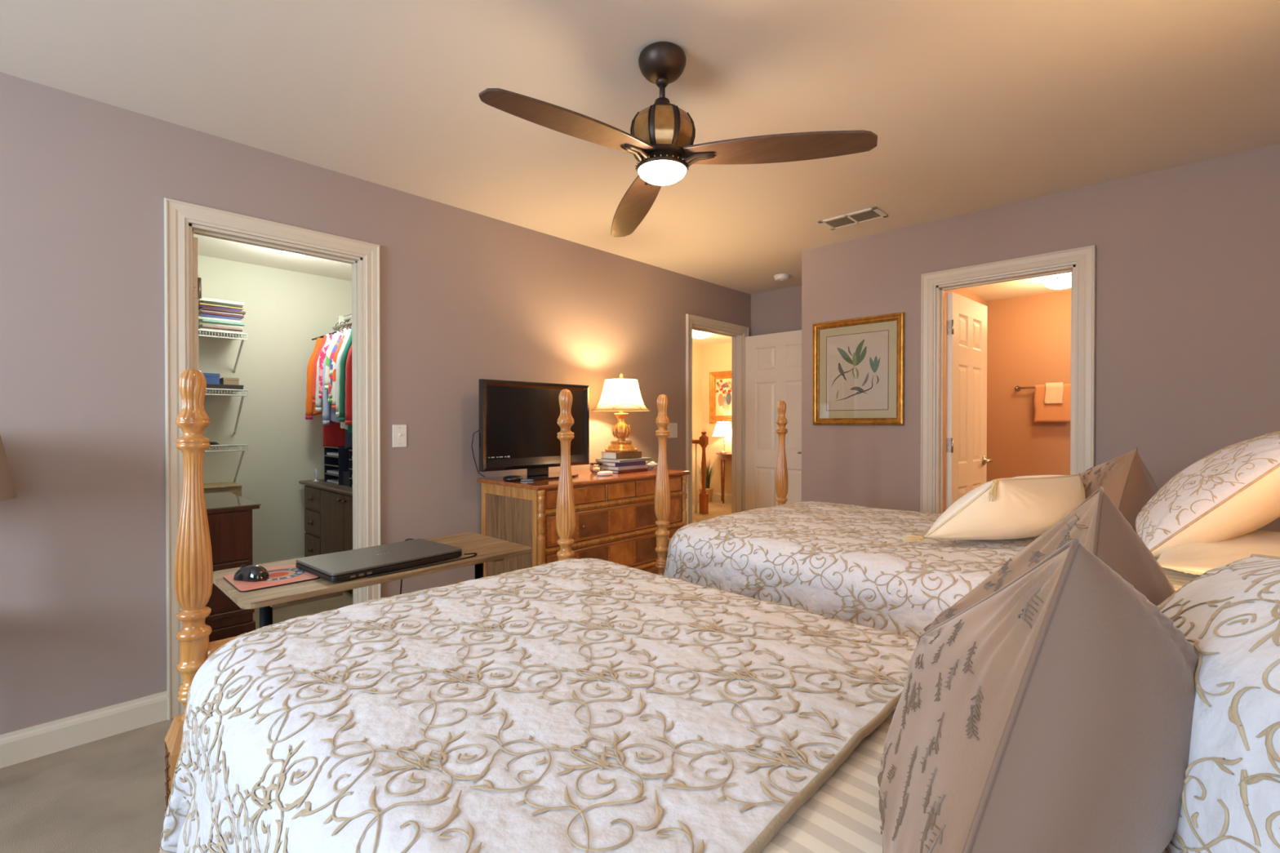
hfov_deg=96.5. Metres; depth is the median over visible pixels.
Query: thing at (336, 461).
shelf
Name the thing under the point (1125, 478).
throw pillow
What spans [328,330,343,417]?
blouse
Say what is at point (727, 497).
baseboard
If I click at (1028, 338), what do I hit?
wall
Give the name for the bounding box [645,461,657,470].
dish
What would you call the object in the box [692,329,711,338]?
ceiling light
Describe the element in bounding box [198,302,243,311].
book
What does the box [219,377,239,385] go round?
gift box
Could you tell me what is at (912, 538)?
tassel
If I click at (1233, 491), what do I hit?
pillow sham
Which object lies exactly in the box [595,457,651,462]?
book
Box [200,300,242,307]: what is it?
book
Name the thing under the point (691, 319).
door frame
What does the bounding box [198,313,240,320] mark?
book
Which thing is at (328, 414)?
shirt
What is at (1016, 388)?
towel bar
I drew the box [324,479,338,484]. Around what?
tray
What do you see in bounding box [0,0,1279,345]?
ceiling
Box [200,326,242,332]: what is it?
book
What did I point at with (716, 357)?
wall
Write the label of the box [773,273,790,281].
smoke detector
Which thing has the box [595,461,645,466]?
book
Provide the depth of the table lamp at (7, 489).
1.81 m
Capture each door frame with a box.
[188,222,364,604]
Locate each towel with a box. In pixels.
[1033,383,1071,422]
[1044,382,1063,404]
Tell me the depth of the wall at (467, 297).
2.29 m
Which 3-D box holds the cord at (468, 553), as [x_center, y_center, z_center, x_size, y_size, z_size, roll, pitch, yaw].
[-0.711,0.459,1.910,0.020,0.019,0.388,0,1,41]
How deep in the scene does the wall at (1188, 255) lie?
2.86 m
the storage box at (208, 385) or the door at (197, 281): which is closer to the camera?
the door at (197, 281)
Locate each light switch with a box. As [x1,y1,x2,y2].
[392,424,406,447]
[667,422,677,437]
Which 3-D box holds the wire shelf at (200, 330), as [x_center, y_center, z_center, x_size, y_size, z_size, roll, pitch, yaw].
[-3.303,-0.540,3.902,0.319,0.265,0.984,0,1,43]
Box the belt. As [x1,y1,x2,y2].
[208,441,218,444]
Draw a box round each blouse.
[311,335,326,404]
[319,327,348,398]
[324,331,339,390]
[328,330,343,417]
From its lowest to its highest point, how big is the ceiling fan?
0.422 m
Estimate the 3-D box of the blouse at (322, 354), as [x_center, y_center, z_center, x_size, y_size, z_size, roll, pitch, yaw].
[-2.241,-0.472,4.515,0.071,0.607,0.551,0,1,43]
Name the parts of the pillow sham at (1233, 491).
panel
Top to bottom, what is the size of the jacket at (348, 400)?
0.807 m
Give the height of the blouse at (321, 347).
0.607 m
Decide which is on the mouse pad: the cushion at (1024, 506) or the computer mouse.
the computer mouse
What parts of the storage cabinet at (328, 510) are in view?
drawer pull, drawer, drawer, drawer, cabinet door, cabinet door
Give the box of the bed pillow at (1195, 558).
[1156,529,1279,574]
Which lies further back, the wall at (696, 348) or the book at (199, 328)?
the wall at (696, 348)
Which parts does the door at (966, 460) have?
handle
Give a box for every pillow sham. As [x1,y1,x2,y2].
[1135,431,1279,557]
[1156,553,1279,852]
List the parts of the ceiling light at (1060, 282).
mounting plate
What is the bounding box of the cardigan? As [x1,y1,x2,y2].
[338,327,352,432]
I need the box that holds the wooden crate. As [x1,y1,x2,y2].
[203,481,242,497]
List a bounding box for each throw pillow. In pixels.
[877,537,1199,852]
[923,486,1175,631]
[1078,447,1159,532]
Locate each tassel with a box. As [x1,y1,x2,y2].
[901,535,924,542]
[987,479,998,502]
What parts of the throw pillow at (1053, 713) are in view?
embroidered panel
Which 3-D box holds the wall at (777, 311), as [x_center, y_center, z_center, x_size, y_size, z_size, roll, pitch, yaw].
[1.497,-0.045,5.162,1.085,2.440,0.110,0,1,43]
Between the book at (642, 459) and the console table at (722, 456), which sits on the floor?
the console table at (722, 456)
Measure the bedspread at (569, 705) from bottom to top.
0.946 m
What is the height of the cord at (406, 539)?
0.752 m
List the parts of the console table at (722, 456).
leg, leg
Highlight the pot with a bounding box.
[698,487,713,502]
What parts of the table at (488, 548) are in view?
leg, leg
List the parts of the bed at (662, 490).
post, post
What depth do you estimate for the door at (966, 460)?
3.70 m
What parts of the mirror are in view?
oval glass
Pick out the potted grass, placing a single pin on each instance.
(708, 490)
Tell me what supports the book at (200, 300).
on the book at (202, 301)
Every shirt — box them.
[315,328,346,411]
[322,326,351,424]
[332,329,346,428]
[335,328,351,429]
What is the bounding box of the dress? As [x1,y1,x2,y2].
[323,420,345,447]
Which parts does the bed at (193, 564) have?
post, foot rail, post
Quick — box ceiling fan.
[479,41,877,237]
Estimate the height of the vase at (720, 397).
0.200 m
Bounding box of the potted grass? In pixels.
[693,458,715,502]
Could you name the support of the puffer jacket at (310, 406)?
hanging from the clothes hanger
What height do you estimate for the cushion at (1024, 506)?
0.209 m
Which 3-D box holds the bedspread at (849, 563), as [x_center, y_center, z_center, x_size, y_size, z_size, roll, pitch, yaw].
[1.152,0.811,2.031,2.117,0.889,1.290,0,1,43]
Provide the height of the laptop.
0.032 m
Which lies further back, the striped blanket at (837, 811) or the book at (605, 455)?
the book at (605, 455)
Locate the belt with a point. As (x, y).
(210, 442)
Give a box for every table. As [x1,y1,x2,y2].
[213,532,531,627]
[715,452,731,503]
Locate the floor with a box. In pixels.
[0,498,731,852]
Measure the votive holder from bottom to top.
0.066 m
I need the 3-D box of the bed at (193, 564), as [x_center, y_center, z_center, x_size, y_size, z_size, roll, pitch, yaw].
[0.151,0.541,0.892,2.215,1.328,1.130,0,1,43]
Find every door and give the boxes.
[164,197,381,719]
[193,236,201,369]
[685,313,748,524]
[745,329,801,511]
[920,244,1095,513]
[945,291,992,510]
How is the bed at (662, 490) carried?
on the floor
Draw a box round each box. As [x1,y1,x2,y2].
[202,373,219,384]
[206,383,244,390]
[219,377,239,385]
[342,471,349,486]
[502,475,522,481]
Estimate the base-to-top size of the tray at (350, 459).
0.280 m
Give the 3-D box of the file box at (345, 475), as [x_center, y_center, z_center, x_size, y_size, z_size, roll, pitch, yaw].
[-2.101,0.392,4.340,0.200,0.102,0.240,0,1,43]
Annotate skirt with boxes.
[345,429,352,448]
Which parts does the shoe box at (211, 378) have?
lid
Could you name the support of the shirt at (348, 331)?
hanging from the clothes hanger
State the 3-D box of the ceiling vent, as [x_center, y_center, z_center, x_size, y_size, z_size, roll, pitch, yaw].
[1.279,-1.249,3.437,0.352,0.008,0.190,0,1,43]
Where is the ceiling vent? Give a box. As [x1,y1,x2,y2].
[817,206,888,230]
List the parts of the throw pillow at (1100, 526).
embroidered panel, plain panel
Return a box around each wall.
[0,71,751,734]
[198,254,351,564]
[692,343,702,499]
[702,342,732,493]
[751,285,801,336]
[801,143,1279,532]
[943,287,986,511]
[986,290,1071,482]
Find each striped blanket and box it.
[760,707,896,852]
[1154,557,1200,591]
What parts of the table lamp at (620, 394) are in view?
scallop trim, lamp shade, trim, trim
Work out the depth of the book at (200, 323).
4.05 m
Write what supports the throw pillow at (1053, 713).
on the bedspread at (569, 705)
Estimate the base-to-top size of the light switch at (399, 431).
0.120 m
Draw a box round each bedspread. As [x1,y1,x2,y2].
[159,558,918,852]
[662,501,1200,638]
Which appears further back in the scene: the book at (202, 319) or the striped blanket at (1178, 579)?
the book at (202, 319)
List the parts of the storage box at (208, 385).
lid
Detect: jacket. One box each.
[305,331,335,419]
[345,345,352,425]
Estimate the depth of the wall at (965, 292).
4.79 m
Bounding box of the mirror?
[312,468,319,481]
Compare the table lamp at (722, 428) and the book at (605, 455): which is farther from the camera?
the table lamp at (722, 428)
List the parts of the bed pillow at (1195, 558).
panel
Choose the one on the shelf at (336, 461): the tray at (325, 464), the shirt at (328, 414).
the tray at (325, 464)
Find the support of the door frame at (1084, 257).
in the wall at (1188, 255)
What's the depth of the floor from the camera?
1.87 m
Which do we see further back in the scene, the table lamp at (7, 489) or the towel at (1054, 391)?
the towel at (1054, 391)
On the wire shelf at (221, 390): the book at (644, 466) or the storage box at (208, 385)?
the storage box at (208, 385)
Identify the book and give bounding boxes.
[198,297,244,306]
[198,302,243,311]
[198,304,240,311]
[198,306,245,315]
[198,309,242,315]
[198,311,244,319]
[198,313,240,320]
[198,315,240,322]
[198,318,244,325]
[198,321,243,328]
[198,324,242,330]
[198,328,244,337]
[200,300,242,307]
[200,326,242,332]
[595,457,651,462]
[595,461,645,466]
[600,450,641,459]
[602,467,647,473]
[603,464,648,471]
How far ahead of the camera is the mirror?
4.57 m
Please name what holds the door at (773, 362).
attached to the door frame at (691, 319)
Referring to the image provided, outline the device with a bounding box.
[596,471,613,475]
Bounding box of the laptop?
[295,538,462,582]
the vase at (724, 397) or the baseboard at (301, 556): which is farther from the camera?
the vase at (724, 397)
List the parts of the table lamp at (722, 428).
lamp shade, crystal stem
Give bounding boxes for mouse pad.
[223,564,319,592]
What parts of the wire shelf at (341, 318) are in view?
hanging rod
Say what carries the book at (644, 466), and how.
on the book at (646, 468)
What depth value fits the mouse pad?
1.74 m
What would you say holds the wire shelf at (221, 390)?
attached to the wall at (285, 310)
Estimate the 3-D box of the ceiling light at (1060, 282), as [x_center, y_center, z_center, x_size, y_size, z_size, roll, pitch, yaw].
[3.561,-1.212,4.811,0.271,0.100,0.277,0,1,43]
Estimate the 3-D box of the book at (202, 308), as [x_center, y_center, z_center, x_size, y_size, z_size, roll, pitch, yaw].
[-3.037,-0.824,4.135,0.240,0.018,0.253,0,1,42]
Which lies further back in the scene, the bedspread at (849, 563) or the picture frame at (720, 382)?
the picture frame at (720, 382)
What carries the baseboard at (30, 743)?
attached to the wall at (467, 297)
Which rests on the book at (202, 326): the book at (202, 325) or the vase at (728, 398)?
the book at (202, 325)
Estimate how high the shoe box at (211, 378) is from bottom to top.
0.078 m
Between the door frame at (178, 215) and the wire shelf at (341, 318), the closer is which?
the door frame at (178, 215)
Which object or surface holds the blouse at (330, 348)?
hanging from the clothes hanger
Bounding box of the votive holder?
[589,462,603,473]
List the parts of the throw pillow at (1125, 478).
embroidered panel, plain panel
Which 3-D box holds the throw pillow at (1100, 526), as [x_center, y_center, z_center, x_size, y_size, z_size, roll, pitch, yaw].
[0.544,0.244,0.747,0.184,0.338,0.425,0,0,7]
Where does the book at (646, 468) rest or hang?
on the dresser
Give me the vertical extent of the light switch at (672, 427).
0.120 m
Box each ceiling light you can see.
[282,250,304,255]
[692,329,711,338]
[1043,274,1071,288]
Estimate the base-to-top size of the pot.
0.212 m
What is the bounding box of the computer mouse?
[233,564,269,582]
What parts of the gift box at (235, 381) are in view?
lid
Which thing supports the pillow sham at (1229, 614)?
on the bedspread at (569, 705)
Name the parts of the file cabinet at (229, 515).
drawer, drawer, moulding, glass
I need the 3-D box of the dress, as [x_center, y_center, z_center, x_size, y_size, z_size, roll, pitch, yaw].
[-2.382,-0.303,4.650,0.056,0.947,0.367,0,1,43]
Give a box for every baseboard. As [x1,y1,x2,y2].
[0,691,167,768]
[252,555,304,564]
[711,492,731,502]
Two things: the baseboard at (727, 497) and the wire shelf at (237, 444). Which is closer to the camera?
the wire shelf at (237, 444)
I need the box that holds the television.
[471,378,589,481]
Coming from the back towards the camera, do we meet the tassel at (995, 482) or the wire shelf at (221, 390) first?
the wire shelf at (221, 390)
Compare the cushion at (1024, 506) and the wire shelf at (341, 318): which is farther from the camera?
the wire shelf at (341, 318)
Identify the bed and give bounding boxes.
[164,368,575,814]
[654,394,787,575]
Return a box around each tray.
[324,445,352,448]
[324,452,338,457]
[324,463,338,466]
[324,469,338,476]
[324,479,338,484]
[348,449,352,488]
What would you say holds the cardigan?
hanging from the clothes hanger
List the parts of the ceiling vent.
louvre panel, louvre panel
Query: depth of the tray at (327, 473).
4.48 m
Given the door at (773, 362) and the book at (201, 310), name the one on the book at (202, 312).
the book at (201, 310)
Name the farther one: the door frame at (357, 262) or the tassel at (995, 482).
the door frame at (357, 262)
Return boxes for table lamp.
[0,435,17,501]
[591,373,650,452]
[711,420,731,453]
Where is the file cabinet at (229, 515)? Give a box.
[204,489,261,641]
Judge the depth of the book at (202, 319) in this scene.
4.05 m
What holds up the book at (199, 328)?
on the wire shelf at (200, 330)
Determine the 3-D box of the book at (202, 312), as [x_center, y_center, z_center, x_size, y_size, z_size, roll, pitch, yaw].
[-3.048,-0.795,4.142,0.240,0.014,0.244,0,1,43]
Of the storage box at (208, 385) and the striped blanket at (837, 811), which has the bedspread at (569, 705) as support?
the striped blanket at (837, 811)
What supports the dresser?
on the floor
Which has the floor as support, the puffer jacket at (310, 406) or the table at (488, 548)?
the table at (488, 548)
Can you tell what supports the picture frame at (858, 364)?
attached to the wall at (1188, 255)
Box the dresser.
[476,468,690,577]
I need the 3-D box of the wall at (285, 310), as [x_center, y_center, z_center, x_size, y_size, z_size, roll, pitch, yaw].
[-3.100,-0.039,4.389,0.060,2.440,2.100,0,1,43]
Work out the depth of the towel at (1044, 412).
5.35 m
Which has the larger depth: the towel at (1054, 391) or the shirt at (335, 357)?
the towel at (1054, 391)
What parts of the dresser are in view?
panel, frame, veneer panel, veneer panel, drawer, veneer panel, veneer panel, drawer, drawer, moulding, moulding, drawer, veneer panel, veneer panel, moulding, veneer panel, veneer panel, drawer, veneer panel, drawer, veneer panel, veneer panel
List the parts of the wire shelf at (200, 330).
rail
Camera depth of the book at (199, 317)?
4.05 m
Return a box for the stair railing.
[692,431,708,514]
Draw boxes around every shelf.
[198,328,247,372]
[204,388,248,433]
[204,443,248,481]
[324,445,352,484]
[332,313,351,328]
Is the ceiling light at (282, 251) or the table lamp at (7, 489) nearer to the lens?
the table lamp at (7, 489)
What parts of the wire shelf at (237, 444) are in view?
rail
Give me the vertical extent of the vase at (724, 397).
0.200 m
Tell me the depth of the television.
3.30 m
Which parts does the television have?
power cord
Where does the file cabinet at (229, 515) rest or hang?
on the floor
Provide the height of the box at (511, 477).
0.029 m
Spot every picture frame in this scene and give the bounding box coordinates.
[709,370,732,422]
[812,311,905,425]
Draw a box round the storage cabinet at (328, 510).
[298,479,352,594]
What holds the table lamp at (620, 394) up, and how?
on the book at (605, 455)
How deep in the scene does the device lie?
3.48 m
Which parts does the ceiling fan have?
blade, blade, amber panel, lamp shade, bead trim, amber panel, amber panel, blade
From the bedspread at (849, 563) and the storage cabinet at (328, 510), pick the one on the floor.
the storage cabinet at (328, 510)
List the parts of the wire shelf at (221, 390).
rail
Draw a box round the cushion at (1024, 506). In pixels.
[923,474,1085,539]
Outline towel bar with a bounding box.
[1014,386,1035,391]
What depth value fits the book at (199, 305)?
4.04 m
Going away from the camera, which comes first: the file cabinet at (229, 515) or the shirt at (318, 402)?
the file cabinet at (229, 515)
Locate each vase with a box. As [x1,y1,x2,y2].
[718,393,723,406]
[722,395,725,408]
[724,400,728,412]
[725,392,731,404]

